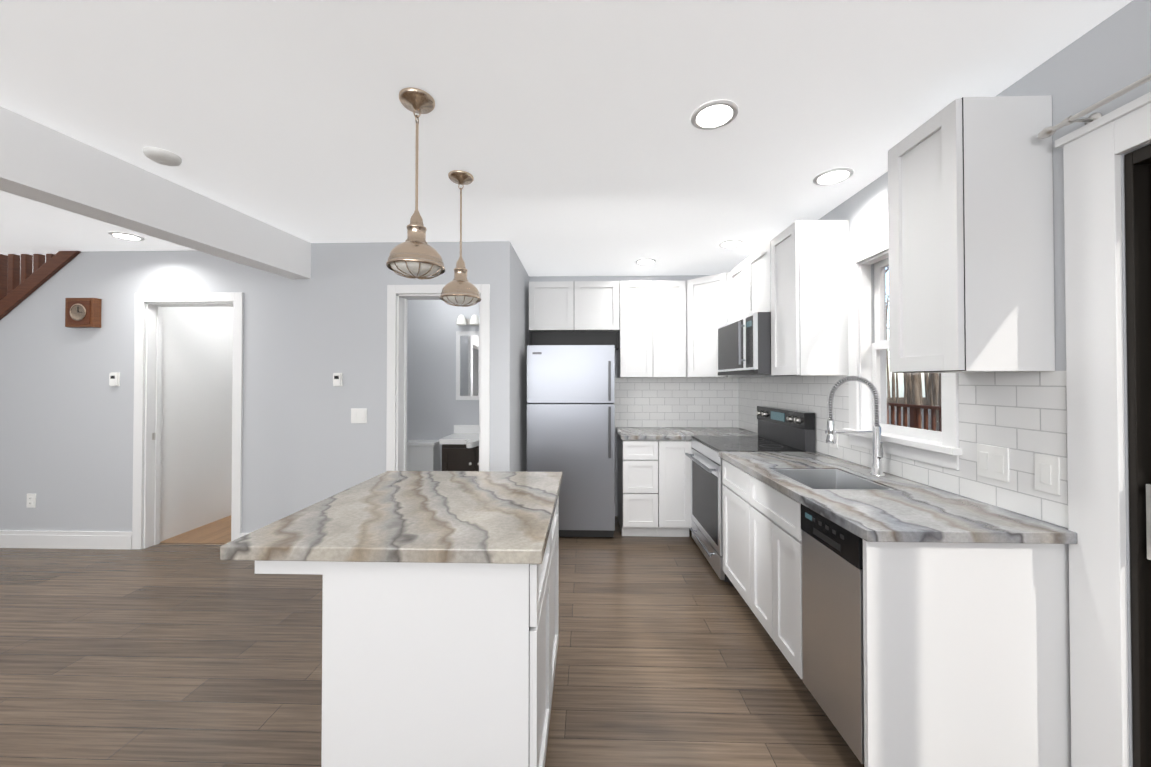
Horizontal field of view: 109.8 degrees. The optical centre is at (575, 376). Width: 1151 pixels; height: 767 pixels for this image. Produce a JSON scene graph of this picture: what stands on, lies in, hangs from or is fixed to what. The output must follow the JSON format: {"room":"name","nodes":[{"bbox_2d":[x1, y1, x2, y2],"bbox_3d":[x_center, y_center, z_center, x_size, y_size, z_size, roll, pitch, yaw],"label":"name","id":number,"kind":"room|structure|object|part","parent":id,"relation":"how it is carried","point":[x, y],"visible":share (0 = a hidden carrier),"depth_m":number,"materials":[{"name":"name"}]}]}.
{"room":"kitchen","nodes":[
{"label":"kitchen","id":0,"kind":"room"},
{"bbox_2d":[160,307,232,541],"bbox_3d":[-3.631,0.193,3.873,0.138,2.470,0.790,0,-1,2],"label":"wall","id":1,"kind":"structure","parent":0,"point":[196,420],"depth_m":3.79,"materials":[{"name":"white paint"}]},
{"bbox_2d":[0,241,512,532],"bbox_3d":[-3.249,0.187,3.332,5.491,2.470,0.270,0,-1,2],"label":"wall","id":2,"kind":"structure","parent":0,"point":[66,429],"depth_m":3.33,"materials":[{"name":"grey paint"}]},
{"bbox_2d":[26,494,35,507],"bbox_3d":[-4.534,1.033,3.368,0.075,0.115,0.010,0,-1,2],"label":"electrical outlet plate","id":3,"kind":"object","parent":2,"relation":"attached to","point":[31,500],"visible":1,"depth_m":3.37,"materials":[{"name":"white plastic"}]},
{"bbox_2d":[0,251,80,319],"bbox_3d":[-5.060,-0.285,3.430,1.863,1.520,0.114,0,-1,2],"label":"stair railing","id":4,"kind":"object","parent":2,"relation":"attached to","point":[24,277],"visible":1,"depth_m":3.38,"materials":[{"name":"brown wood"}]},
{"bbox_2d":[0,530,131,548],"bbox_3d":[-4.824,1.353,3.370,2.340,0.140,0.018,0,-1,2],"label":"baseboard","id":5,"kind":"structure","parent":2,"relation":"attached to","point":[68,539],"depth_m":3.35,"materials":[{"name":"white wood"}]},
{"bbox_2d":[65,298,101,327],"bbox_3d":[-4.075,-0.527,3.342,0.240,0.240,0.069,0,-1,2],"label":"clock","id":6,"kind":"object","parent":2,"relation":"attached to","point":[82,312],"visible":1,"depth_m":3.32,"materials":[{"name":"brown wood"}]},
{"bbox_2d":[109,372,119,385],"bbox_3d":[-3.825,0.023,3.353,0.075,0.115,0.022,0,-1,2],"label":"thermostat","id":7,"kind":"object","parent":2,"relation":"attached to","point":[114,378],"visible":1,"depth_m":3.34,"materials":[{"name":"white plastic"}]},
{"bbox_2d":[132,292,243,548],"bbox_3d":[-3.193,0.366,3.395,0.910,2.115,0.138,0,-1,2],"label":"door frame","id":8,"kind":"structure","parent":2,"relation":"attached to","point":[148,402],"depth_m":3.34,"materials":[{"name":"white wood"}]},
{"bbox_2d":[333,373,342,385],"bbox_3d":[-1.855,0.023,3.148,0.070,0.105,0.022,0,-1,2],"label":"thermostat","id":9,"kind":"object","parent":2,"relation":"attached to","point":[337,379],"visible":1,"depth_m":3.14,"materials":[{"name":"white plastic"}]},
{"bbox_2d":[351,408,366,422],"bbox_3d":[-1.685,0.305,3.147,0.125,0.115,0.010,0,-1,2],"label":"switch plate","id":10,"kind":"object","parent":2,"relation":"attached to","point":[358,415],"visible":1,"depth_m":3.15,"materials":[{"name":"white plastic"}]},
{"bbox_2d":[386,284,489,470],"bbox_3d":[-1.060,0.354,3.201,0.801,2.133,0.168,0,-1,2],"label":"door frame","id":11,"kind":"structure","parent":2,"relation":"attached to","point":[399,297],"depth_m":3.13,"materials":[{"name":"white wood"}]},
{"bbox_2d":[0,515,863,766],"bbox_3d":[-2.251,1.421,0.545,7.940,0.063,7.640,0,-1,2],"label":"floor","id":12,"kind":"structure","parent":0,"point":[669,653],"depth_m":1.97,"materials":[{"name":"brown wood"}]},
{"bbox_2d":[255,496,558,766],"bbox_3d":[-0.501,0.959,1.572,0.812,0.889,0.880,0,-1,2],"label":"base cabinet","id":13,"kind":"object","parent":12,"relation":"on","point":[438,664],"visible":0.81,"depth_m":1.13,"materials":[{"name":"white wood"}]},
{"bbox_2d":[220,471,562,563],"bbox_3d":[-0.525,0.494,1.578,0.895,0.040,0.944,0,-1,2],"label":"countertop","id":14,"kind":"structure","parent":13,"relation":"on","point":[500,517],"depth_m":1.30,"materials":[{"name":"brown stone"}]},
{"bbox_2d":[527,345,614,536],"bbox_3d":[-0.035,0.578,3.809,0.770,1.700,0.630,0,-1,2],"label":"refrigerator","id":15,"kind":"object","parent":12,"relation":"on","point":[571,412],"visible":0.92,"depth_m":3.54,"materials":[{"name":"grey metal"}]},
{"bbox_2d":[617,433,657,535],"bbox_3d":[0.576,0.990,3.831,0.310,0.875,0.620,0,-1,2],"label":"base cabinet","id":16,"kind":"object","parent":12,"relation":"on","point":[637,487],"visible":1,"depth_m":3.53,"materials":[{"name":"white wood"}]},
{"bbox_2d":[657,440,691,536],"bbox_3d":[0.875,0.990,3.823,0.287,0.875,0.620,0,-1,2],"label":"base cabinet","id":17,"kind":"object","parent":12,"relation":"on","point":[674,491],"depth_m":3.52,"materials":[{"name":"white wood"}]},
{"bbox_2d":[722,459,752,607],"bbox_3d":[1.302,0.976,2.483,0.640,0.875,0.459,0,-1,2],"label":"base cabinet","id":18,"kind":"object","parent":12,"relation":"on","point":[736,504],"visible":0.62,"depth_m":2.48,"materials":[{"name":"white wood"}]},
{"bbox_2d":[685,406,814,585],"bbox_3d":[1.272,0.834,3.100,0.697,1.172,0.760,0,-1,2],"label":"range","id":19,"kind":"object","parent":12,"relation":"on","point":[783,430],"visible":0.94,"depth_m":2.98,"materials":[{"name":"grey metal"}]},
{"bbox_2d":[750,475,802,678],"bbox_3d":[1.288,0.971,1.983,0.640,0.875,0.540,0,-1,2],"label":"base cabinet","id":20,"kind":"object","parent":12,"relation":"on","point":[775,565],"visible":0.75,"depth_m":1.94,"materials":[{"name":"white wood"}]},
{"bbox_2d":[719,451,1077,543],"bbox_3d":[1.276,0.514,1.998,0.663,0.036,1.449,0,-1,2],"label":"countertop","id":21,"kind":"structure","parent":20,"relation":"on","point":[905,510],"depth_m":1.51,"materials":[{"name":"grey stone"}]},
{"bbox_2d":[773,469,893,489],"bbox_3d":[1.240,0.611,1.996,0.364,0.215,0.439,0,-1,2],"label":"sink basin","id":22,"kind":"object","parent":21,"relation":"in","point":[824,478],"visible":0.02,"depth_m":2.20,"materials":[{"name":"silver metal"}]},
{"bbox_2d":[825,375,885,475],"bbox_3d":[1.415,0.244,2.036,0.286,0.505,0.097,0,-1,2],"label":"spring faucet","id":23,"kind":"object","parent":21,"relation":"on","point":[878,457],"visible":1,"depth_m":2.04,"materials":[{"name":"silver metal"}]},
{"bbox_2d":[801,504,863,763],"bbox_3d":[1.262,0.969,1.521,0.626,0.868,0.373,0,-1,2],"label":"dishwasher","id":24,"kind":"object","parent":12,"relation":"on","point":[832,615],"visible":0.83,"depth_m":1.49,"materials":[{"name":"grey metal"}]},
{"bbox_2d":[863,539,1070,766],"bbox_3d":[1.270,0.964,1.318,0.638,0.875,0.020,0,-1,2],"label":"cabinet end panel","id":25,"kind":"object","parent":12,"relation":"on","point":[966,654],"visible":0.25,"depth_m":1.31,"materials":[{"name":"white wood"}]},
{"bbox_3d":[1.339,0.990,3.800,0.638,0.875,0.641,0,-1,2],"label":"base cabinet","id":26,"kind":"object","parent":12,"relation":"on","visible":0},
{"bbox_2d":[616,427,757,439],"bbox_3d":[1.032,0.533,3.812,1.253,0.036,0.642,0,-1,2],"label":"countertop","id":27,"kind":"structure","parent":26,"relation":"on","point":[655,433],"depth_m":3.72,"materials":[{"name":"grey stone"}]},
{"bbox_3d":[-1.400,1.425,3.738,1.577,0.003,0.910,0,-1,2],"label":"floor","id":28,"kind":"structure","parent":12,"relation":"on","visible":0},
{"bbox_2d":[407,440,439,470],"bbox_3d":[-1.599,1.041,3.884,0.507,0.775,0.633,0,-1,2],"label":"toilet","id":29,"kind":"object","parent":28,"relation":"on","point":[423,455],"visible":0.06,"depth_m":4.00,"materials":[{"name":"white ceramic"}]},
{"bbox_2d":[442,444,478,470],"bbox_3d":[-0.927,1.032,3.956,0.639,0.795,0.453,0,-1,2],"label":"vanity cabinet","id":30,"kind":"object","parent":28,"relation":"on","point":[458,457],"visible":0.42,"depth_m":3.77,"materials":[{"name":"black wood"}]},
{"bbox_2d":[439,425,478,447],"bbox_3d":[-0.937,0.538,3.869,0.654,0.186,0.638,0,-1,2],"label":"vanity top","id":31,"kind":"object","parent":30,"relation":"on","point":[468,435],"visible":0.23,"depth_m":3.87,"materials":[{"name":"white ceramic"}]},
{"bbox_2d":[513,248,528,471],"bbox_3d":[-0.552,0.192,3.728,0.120,2.470,0.910,0,-1,2],"label":"wall","id":32,"kind":"structure","parent":0,"point":[520,309],"depth_m":3.63,"materials":[{"name":"grey paint"}]},
{"bbox_2d":[407,275,717,515],"bbox_3d":[-2.148,0.198,4.302,7.640,2.470,0.150,0,-1,2],"label":"wall","id":33,"kind":"structure","parent":0,"point":[436,410],"depth_m":4.21,"materials":[{"name":"grey paint"}]},
{"bbox_2d":[456,331,478,399],"bbox_3d":[-1.096,-0.114,4.186,0.280,0.710,0.027,0,-1,2],"label":"bathroom mirror","id":34,"kind":"object","parent":33,"relation":"attached to","point":[467,365],"visible":0.83,"depth_m":4.17,"materials":[{"name":"white mirror"}]},
{"bbox_2d":[456,315,478,325],"bbox_3d":[-1.097,-0.579,4.143,0.241,0.100,0.122,0,-1,2],"label":"sconce","id":35,"kind":"object","parent":33,"relation":"attached to","point":[463,321],"visible":0.94,"depth_m":4.10,"materials":[{"name":"white glass"}]},
{"bbox_2d":[529,331,619,349],"bbox_3d":[-0.010,-0.355,4.028,0.870,0.166,0.288,0,-1,2],"label":"cabinet filler","id":36,"kind":"object","parent":33,"relation":"attached to","point":[574,337],"visible":0.74,"depth_m":3.92,"materials":[{"name":"black"}]},
{"bbox_2d":[529,281,619,330],"bbox_3d":[-0.010,-0.675,4.015,0.870,0.470,0.320,0,-1,2],"label":"upper cabinet","id":37,"kind":"object","parent":33,"relation":"attached to","point":[574,305],"visible":0.98,"depth_m":3.86,"materials":[{"name":"white wood"}]},
{"bbox_2d":[617,281,685,377],"bbox_3d":[0.739,-0.451,3.992,0.624,0.920,0.320,0,-1,2],"label":"upper cabinet","id":38,"kind":"object","parent":33,"relation":"attached to","point":[652,333],"visible":0.98,"depth_m":3.84,"materials":[{"name":"white wood"}]},
{"bbox_2d":[614,378,738,427],"bbox_3d":[1.025,0.265,4.135,1.272,0.507,0.007,0,-1,2],"label":"tile backsplash","id":39,"kind":"structure","parent":33,"relation":"attached to","point":[676,402],"depth_m":4.13,"materials":[{"name":"white tile"}]},
{"bbox_2d":[683,272,764,377],"bbox_3d":[1.354,-0.452,3.831,0.608,0.920,0.608,0,-1,2],"label":"upper cabinet","id":40,"kind":"object","parent":33,"relation":"attached to","point":[707,306],"visible":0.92,"depth_m":3.69,"materials":[{"name":"white wood"}]},
{"bbox_2d":[0,0,1132,275],"bbox_3d":[-2.251,-1.127,0.573,7.940,0.100,7.640,0,-1,2],"label":"ceiling","id":41,"kind":"structure","parent":0,"point":[568,136],"depth_m":1.58,"materials":[{"name":"white paint"}]},
{"bbox_2d":[108,232,144,240],"bbox_3d":[-3.354,-1.045,3.023,0.184,0.010,0.184,0,-1,2],"label":"recessed light","id":42,"kind":"object","parent":41,"relation":"in","point":[126,236],"visible":1,"depth_m":3.01,"materials":[{"name":"white"}]},
{"bbox_2d":[0,106,310,279],"bbox_3d":[-2.527,-0.942,0.123,0.169,0.280,6.472,0,-1,7],"label":"beam","id":43,"kind":"structure","parent":41,"relation":"attached to","point":[41,163],"depth_m":2.02,"materials":[{"name":"white paint"}]},
{"bbox_2d":[143,147,181,165],"bbox_3d":[-1.974,-1.043,1.935,0.132,0.037,0.132,0,-1,2],"label":"smoke detector","id":44,"kind":"object","parent":41,"relation":"attached to","point":[162,156],"visible":1,"depth_m":1.91,"materials":[{"name":"white plastic"}]},
{"bbox_2d":[386,87,444,279],"bbox_3d":[-0.609,-0.722,1.553,0.212,0.688,0.212,0,-1,2],"label":"pendant lamp","id":45,"kind":"object","parent":41,"relation":"hanging from","point":[414,255],"visible":1,"depth_m":1.52,"materials":[{"name":"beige metal"}]},
{"bbox_2d":[440,170,480,306],"bbox_3d":[-0.606,-0.716,2.138,0.212,0.688,0.212,0,-1,2],"label":"pendant lamp","id":46,"kind":"object","parent":41,"relation":"hanging from","point":[461,290],"visible":1,"depth_m":2.10,"materials":[{"name":"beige metal"}]},
{"bbox_2d":[635,258,655,264],"bbox_3d":[0.635,-1.039,3.663,0.184,0.010,0.184,0,-1,2],"label":"recessed light","id":47,"kind":"object","parent":41,"relation":"in","point":[646,261],"visible":0.98,"depth_m":3.65,"materials":[{"name":"white"}]},
{"bbox_2d":[691,100,737,129],"bbox_3d":[0.566,-1.060,1.648,0.184,0.010,0.184,0,-1,2],"label":"recessed light","id":48,"kind":"object","parent":41,"relation":"in","point":[713,115],"visible":1,"depth_m":1.64,"materials":[{"name":"white"}]},
{"bbox_2d":[719,239,743,247],"bbox_3d":[1.227,-1.044,3.187,0.184,0.010,0.184,0,-1,2],"label":"recessed light","id":49,"kind":"object","parent":41,"relation":"in","point":[731,243],"visible":1,"depth_m":3.17,"materials":[{"name":"white"}]},
{"bbox_2d":[813,167,853,185],"bbox_3d":[1.363,-1.055,2.142,0.184,0.010,0.184,0,-1,2],"label":"recessed light","id":50,"kind":"object","parent":41,"relation":"in","point":[833,176],"visible":1,"depth_m":2.13,"materials":[{"name":"white"}]},
{"bbox_2d":[765,0,1150,766],"bbox_3d":[1.644,0.158,0.526,0.150,2.470,7.490,0,-1,2],"label":"wall","id":51,"kind":"structure","parent":0,"point":[1105,58],"depth_m":1.29,"materials":[{"name":"grey paint"}]},
{"bbox_2d":[729,241,770,321],"bbox_3d":[1.484,-0.677,3.127,0.310,0.485,0.792,0,-1,2],"label":"upper cabinet","id":52,"kind":"object","parent":51,"relation":"attached to","point":[749,284],"visible":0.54,"depth_m":3.07,"materials":[{"name":"white wood"}]},
{"bbox_2d":[718,312,770,374],"bbox_3d":[1.408,-0.224,3.113,0.462,0.418,0.760,0,-1,2],"label":"microwave","id":53,"kind":"object","parent":52,"relation":"attached to","point":[744,345],"visible":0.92,"depth_m":2.86,"materials":[{"name":"grey metal"}]},
{"bbox_2d":[771,220,848,375],"bbox_3d":[1.468,-0.466,2.560,0.310,0.920,0.334,0,-1,2],"label":"upper cabinet","id":54,"kind":"object","parent":51,"relation":"attached to","point":[809,297],"visible":1,"depth_m":2.40,"materials":[{"name":"white wood"}]},
{"bbox_2d":[843,236,961,469],"bbox_3d":[1.641,-0.164,2.030,0.151,1.115,0.720,0,-1,2],"label":"window","id":55,"kind":"structure","parent":51,"relation":"in","point":[946,452],"depth_m":2.26,"materials":[{"name":"white wood"}]},
{"bbox_3d":[1.695,-0.171,2.029,0.044,0.956,0.546,0,-1,2],"label":"kitchen window sash","id":56,"kind":"part","parent":55,"relation":"part of","materials":[{"name":"white wood"}]},
{"bbox_2d":[739,371,1067,527],"bbox_3d":[1.626,0.249,2.707,0.007,0.507,2.826,0,-1,2],"label":"tile backsplash","id":57,"kind":"structure","parent":51,"relation":"attached to","point":[1022,416],"depth_m":1.57,"materials":[{"name":"white tile"}]},
{"bbox_2d":[830,429,837,448],"bbox_3d":[1.612,0.384,2.525,0.009,0.120,0.075,0,-1,2],"label":"outlet","id":58,"kind":"object","parent":57,"relation":"attached to","point":[834,445],"visible":0.46,"depth_m":2.50,"materials":[{"name":"white plastic"}]},
{"bbox_2d":[977,443,1009,481],"bbox_3d":[1.585,0.325,1.538,0.009,0.125,0.118,0,-1,2],"label":"light switch","id":59,"kind":"object","parent":57,"relation":"attached to","point":[992,462],"visible":1,"depth_m":1.53,"materials":[{"name":"white plastic"}]},
{"bbox_2d":[1034,453,1059,495],"bbox_3d":[1.580,0.327,1.356,0.009,0.125,0.072,0,-1,2],"label":"outlet","id":60,"kind":"object","parent":57,"relation":"attached to","point":[1047,472],"visible":1,"depth_m":1.35,"materials":[{"name":"white plastic"}]},
{"bbox_2d":[888,95,1054,372],"bbox_3d":[1.439,-0.477,1.506,0.310,0.920,0.315,0,-1,2],"label":"upper cabinet","id":61,"kind":"object","parent":51,"relation":"attached to","point":[970,236],"visible":1,"depth_m":1.35,"materials":[{"name":"white wood"}]},
{"bbox_2d":[1037,73,1150,138],"bbox_3d":[1.514,-0.796,0.209,0.089,0.040,2.229,0,-1,2],"label":"curtain rod","id":62,"kind":"object","parent":51,"relation":"attached to","point":[1049,131],"visible":0.9,"depth_m":1.21,"materials":[{"name":"silver metal"}]},
{"bbox_2d":[1055,92,1150,766],"bbox_3d":[1.619,0.305,0.248,0.175,2.170,2.115,0,-1,2],"label":"door frame","id":63,"kind":"structure","parent":51,"relation":"attached to","point":[1094,150],"depth_m":1.19,"materials":[{"name":"white wood"}]},
{"label":"outside","id":64,"kind":"structure","parent":0,"visible":0},
{"bbox_2d":[887,397,930,429],"bbox_3d":[46.069,2.578,8.529,88.200,0.200,100.000,0,-1,2],"label":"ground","id":65,"kind":"structure","parent":64,"point":[900,401],"depth_m":46.83,"materials":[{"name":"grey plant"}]},
{"bbox_2d":[889,406,930,429],"bbox_3d":[16.298,1.943,12.367,0.070,1.150,54.010,0,-1,2],"label":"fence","id":66,"kind":"object","parent":65,"relation":"on","point":[929,417],"depth_m":20.07,"materials":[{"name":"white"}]},
{"bbox_2d":[886,267,940,430],"bbox_3d":[31.066,-8.848,32.188,45.062,23.171,70.190,0,-1,2],"label":"trees","id":67,"kind":"object","parent":65,"relation":"on","point":[930,391],"depth_m":26.34,"materials":[{"name":"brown plant"}]},
{"bbox_3d":[3.449,1.460,1.218,3.400,0.060,15.000,0,-1,2],"label":"ground","id":68,"kind":"structure","parent":64,"visible":0},
{"bbox_2d":[887,403,941,431],"bbox_3d":[5.048,0.904,1.129,0.140,1.050,14.100,0,-1,2],"label":"deck railing","id":69,"kind":"object","parent":68,"relation":"on","point":[914,423],"depth_m":6.14,"materials":[{"name":"brown wood"}]}
]}

